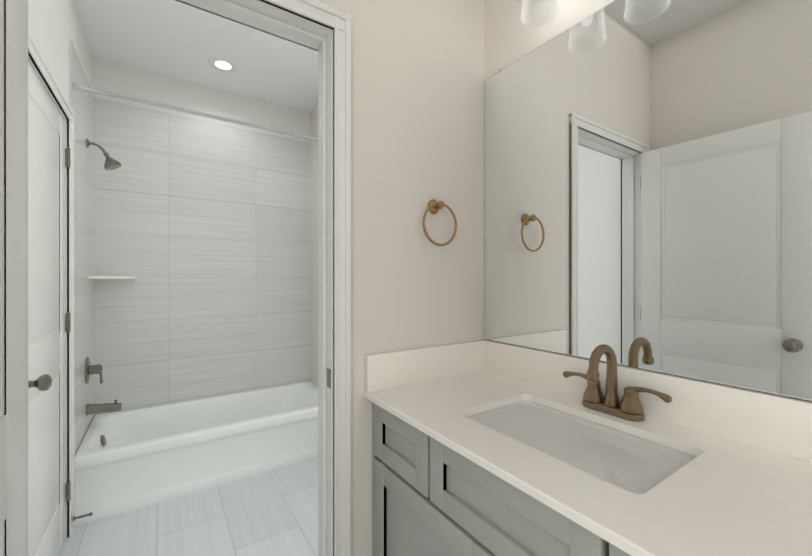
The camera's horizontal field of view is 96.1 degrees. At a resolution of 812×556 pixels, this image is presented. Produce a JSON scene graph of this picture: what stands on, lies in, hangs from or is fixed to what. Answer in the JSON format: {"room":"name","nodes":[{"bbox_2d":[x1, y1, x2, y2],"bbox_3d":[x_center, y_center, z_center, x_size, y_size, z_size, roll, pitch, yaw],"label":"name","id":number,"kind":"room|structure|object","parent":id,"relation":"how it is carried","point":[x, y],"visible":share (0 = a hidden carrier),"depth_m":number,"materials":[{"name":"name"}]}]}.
{"room":"bathroom","nodes":[
{"label":"bathroom","id":0,"kind":"room"},
{"bbox_2d":[28,0,92,102],"bbox_3d":[-1.776,-0.110,1.843,0.120,2.780,1.706,0,0,-34],"label":"wall","id":1,"kind":"structure","parent":0,"point":[47,23],"depth_m":1.69,"materials":[{"name":"white paint"}]},
{"bbox_2d":[28,61,70,555],"bbox_3d":[-1.482,0.249,1.477,0.181,2.039,0.734,0,0,-34],"label":"closet door","id":2,"kind":"structure","parent":1,"relation":"in","point":[49,491],"depth_m":1.49,"materials":[{"name":"white paint"}]},
{"bbox_2d":[28,29,91,539],"bbox_3d":[-1.477,0.223,1.480,0.214,2.116,0.859,0,0,-34],"label":"trim","id":3,"kind":"structure","parent":1,"relation":"attached to","point":[39,65],"depth_m":1.80,"materials":[{"name":"white"}]},
{"bbox_2d":[69,37,93,456],"bbox_3d":[-1.913,0.030,2.163,0.008,2.500,0.758,0,0,-34],"label":"wall tile","id":4,"kind":"structure","parent":1,"relation":"attached to","point":[81,103],"depth_m":2.12,"materials":[{"name":"white tile"}]},
{"bbox_2d":[85,357,102,383],"bbox_3d":[-1.921,0.567,2.256,0.080,0.168,0.164,0,0,-34],"label":"shower valve","id":5,"kind":"object","parent":4,"relation":"attached to","point":[90,369],"visible":1,"depth_m":2.23,"materials":[{"name":"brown metal"}]},
{"bbox_2d":[86,138,121,169],"bbox_3d":[-1.884,-0.766,2.280,0.169,0.174,0.092,0,0,-34],"label":"shower head","id":6,"kind":"object","parent":4,"relation":"attached to","point":[110,163],"visible":1,"depth_m":2.27},
{"bbox_2d":[86,400,121,414],"bbox_3d":[-1.885,0.809,2.280,0.173,0.075,0.068,0,0,-34],"label":"tub spout","id":7,"kind":"object","parent":4,"relation":"attached to","point":[102,408],"visible":1,"depth_m":2.26,"materials":[{"name":"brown metal"}]},
{"bbox_2d":[72,81,317,140],"bbox_3d":[-1.111,-1.000,2.315,1.509,0.067,0.067,0,0,-34],"label":"shower curtain rod","id":8,"kind":"object","parent":4,"relation":"attached to","point":[77,87],"visible":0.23,"depth_m":2.16,"materials":[{"name":"silver metal"}]},
{"bbox_2d":[58,457,317,555],"bbox_3d":[-0.236,1.331,1.006,1.750,0.100,4.810,0,0,-34],"label":"floor","id":9,"kind":"structure","parent":0,"point":[274,512],"depth_m":1.89,"materials":[{"name":"tile"}]},
{"bbox_2d":[74,381,317,525],"bbox_3d":[-1.291,1.105,2.591,1.496,0.350,0.718,0,0,-34],"label":"bathtub","id":10,"kind":"object","parent":9,"relation":"on","point":[127,460],"visible":0.81,"depth_m":2.32,"materials":[{"name":"white ceramic"}]},
{"bbox_2d":[363,339,811,555],"bbox_3d":[0.401,0.731,0.902,0.564,1.099,1.108,0,0,-34],"label":"bathroom vanity","id":11,"kind":"object","parent":9,"relation":"on","point":[484,447],"visible":1,"depth_m":0.85,"materials":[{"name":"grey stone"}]},
{"bbox_2d":[466,400,696,493],"bbox_3d":[0.398,0.470,0.908,0.365,0.147,0.533,0,0,-34],"label":"sink","id":12,"kind":"object","parent":11,"relation":"in","point":[631,460],"depth_m":0.90,"materials":[{"name":"white ceramic"}]},
{"bbox_2d":[563,344,671,420],"bbox_3d":[0.543,0.278,1.001,0.142,0.194,0.294,0,0,-34],"label":"faucet","id":13,"kind":"object","parent":11,"relation":"on","point":[593,405],"depth_m":1.01,"materials":[{"name":"brown metal"}]},
{"bbox_2d":[75,0,317,112],"bbox_3d":[-0.951,-1.550,2.075,1.750,0.100,2.235,0,0,-34],"label":"ceiling","id":14,"kind":"structure","parent":0,"point":[175,39],"depth_m":2.40,"materials":[{"name":"white paint"}]},
{"bbox_2d":[208,57,237,72],"bbox_3d":[-1.288,-1.497,2.569,0.184,0.006,0.184,0,0,-34],"label":"recessed light","id":15,"kind":"object","parent":14,"relation":"in","point":[223,65],"visible":1,"depth_m":2.56,"materials":[{"name":"white"}]},
{"bbox_2d":[93,57,309,142],"bbox_3d":[-1.536,-0.110,2.950,1.510,2.780,0.132,0,0,-34],"label":"wall","id":16,"kind":"structure","parent":0,"point":[127,80],"depth_m":2.81,"materials":[{"name":"white paint"}]},
{"bbox_2d":[88,276,136,278],"bbox_3d":[-1.952,-0.004,2.441,0.235,0.018,0.235,0,0,-34],"label":"corner shelf","id":17,"kind":"object","parent":16,"relation":"attached to","point":[112,277],"visible":1,"depth_m":2.37,"materials":[{"name":"white stone"}]},
{"bbox_2d":[94,98,309,415],"bbox_3d":[-1.493,0.030,2.894,1.502,2.500,0.008,0,0,-34],"label":"wall tile","id":18,"kind":"structure","parent":16,"relation":"attached to","point":[202,231],"depth_m":2.81,"materials":[{"name":"white tile"}]},
{"bbox_2d":[316,0,484,555],"bbox_3d":[-0.292,-0.109,1.175,1.415,2.780,0.115,0,0,-34],"label":"wall","id":19,"kind":"structure","parent":0,"point":[417,101],"depth_m":1.31,"materials":[{"name":"white paint"}]},
{"bbox_2d":[0,0,27,555],"bbox_3d":[-0.616,0.250,0.442,0.035,2.039,0.713,0,0,-31],"label":"door","id":20,"kind":"structure","parent":19,"relation":"in","point":[13,277],"depth_m":0.69,"materials":[{"name":"white paint"}]},
{"bbox_2d":[174,0,351,555],"bbox_3d":[-0.565,0.223,0.993,0.841,2.116,0.159,0,0,-34],"label":"trim","id":21,"kind":"structure","parent":19,"relation":"attached to","point":[323,30],"depth_m":1.15,"materials":[{"name":"white"}]},
{"bbox_2d":[422,199,456,245],"bbox_3d":[0.117,-0.205,1.346,0.161,0.178,0.054,0,0,-34],"label":"towel ring","id":22,"kind":"object","parent":19,"relation":"attached to","point":[434,206],"visible":1,"depth_m":1.34,"materials":[{"name":"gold metal"}]},
{"bbox_2d":[310,0,811,401],"bbox_3d":[0.442,-0.110,1.458,0.120,2.780,4.810,0,0,-34],"label":"wall","id":23,"kind":"structure","parent":0,"point":[510,37],"depth_m":1.43,"materials":[{"name":"white paint"}]},
{"bbox_2d":[521,0,561,26],"bbox_3d":[0.557,-0.963,1.000,0.195,0.282,0.600,0,0,-34],"label":"sconce","id":24,"kind":"object","parent":23,"relation":"attached to","point":[524,5],"visible":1,"depth_m":1.17,"materials":[{"name":"white glass"}]},
{"bbox_2d":[484,0,811,400],"bbox_3d":[0.632,-0.287,1.057,0.007,1.081,1.101,0,0,-34],"label":"mirror","id":25,"kind":"object","parent":23,"relation":"attached to","point":[647,184],"visible":1,"depth_m":0.97,"materials":[{"name":"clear mirror"}]}
]}

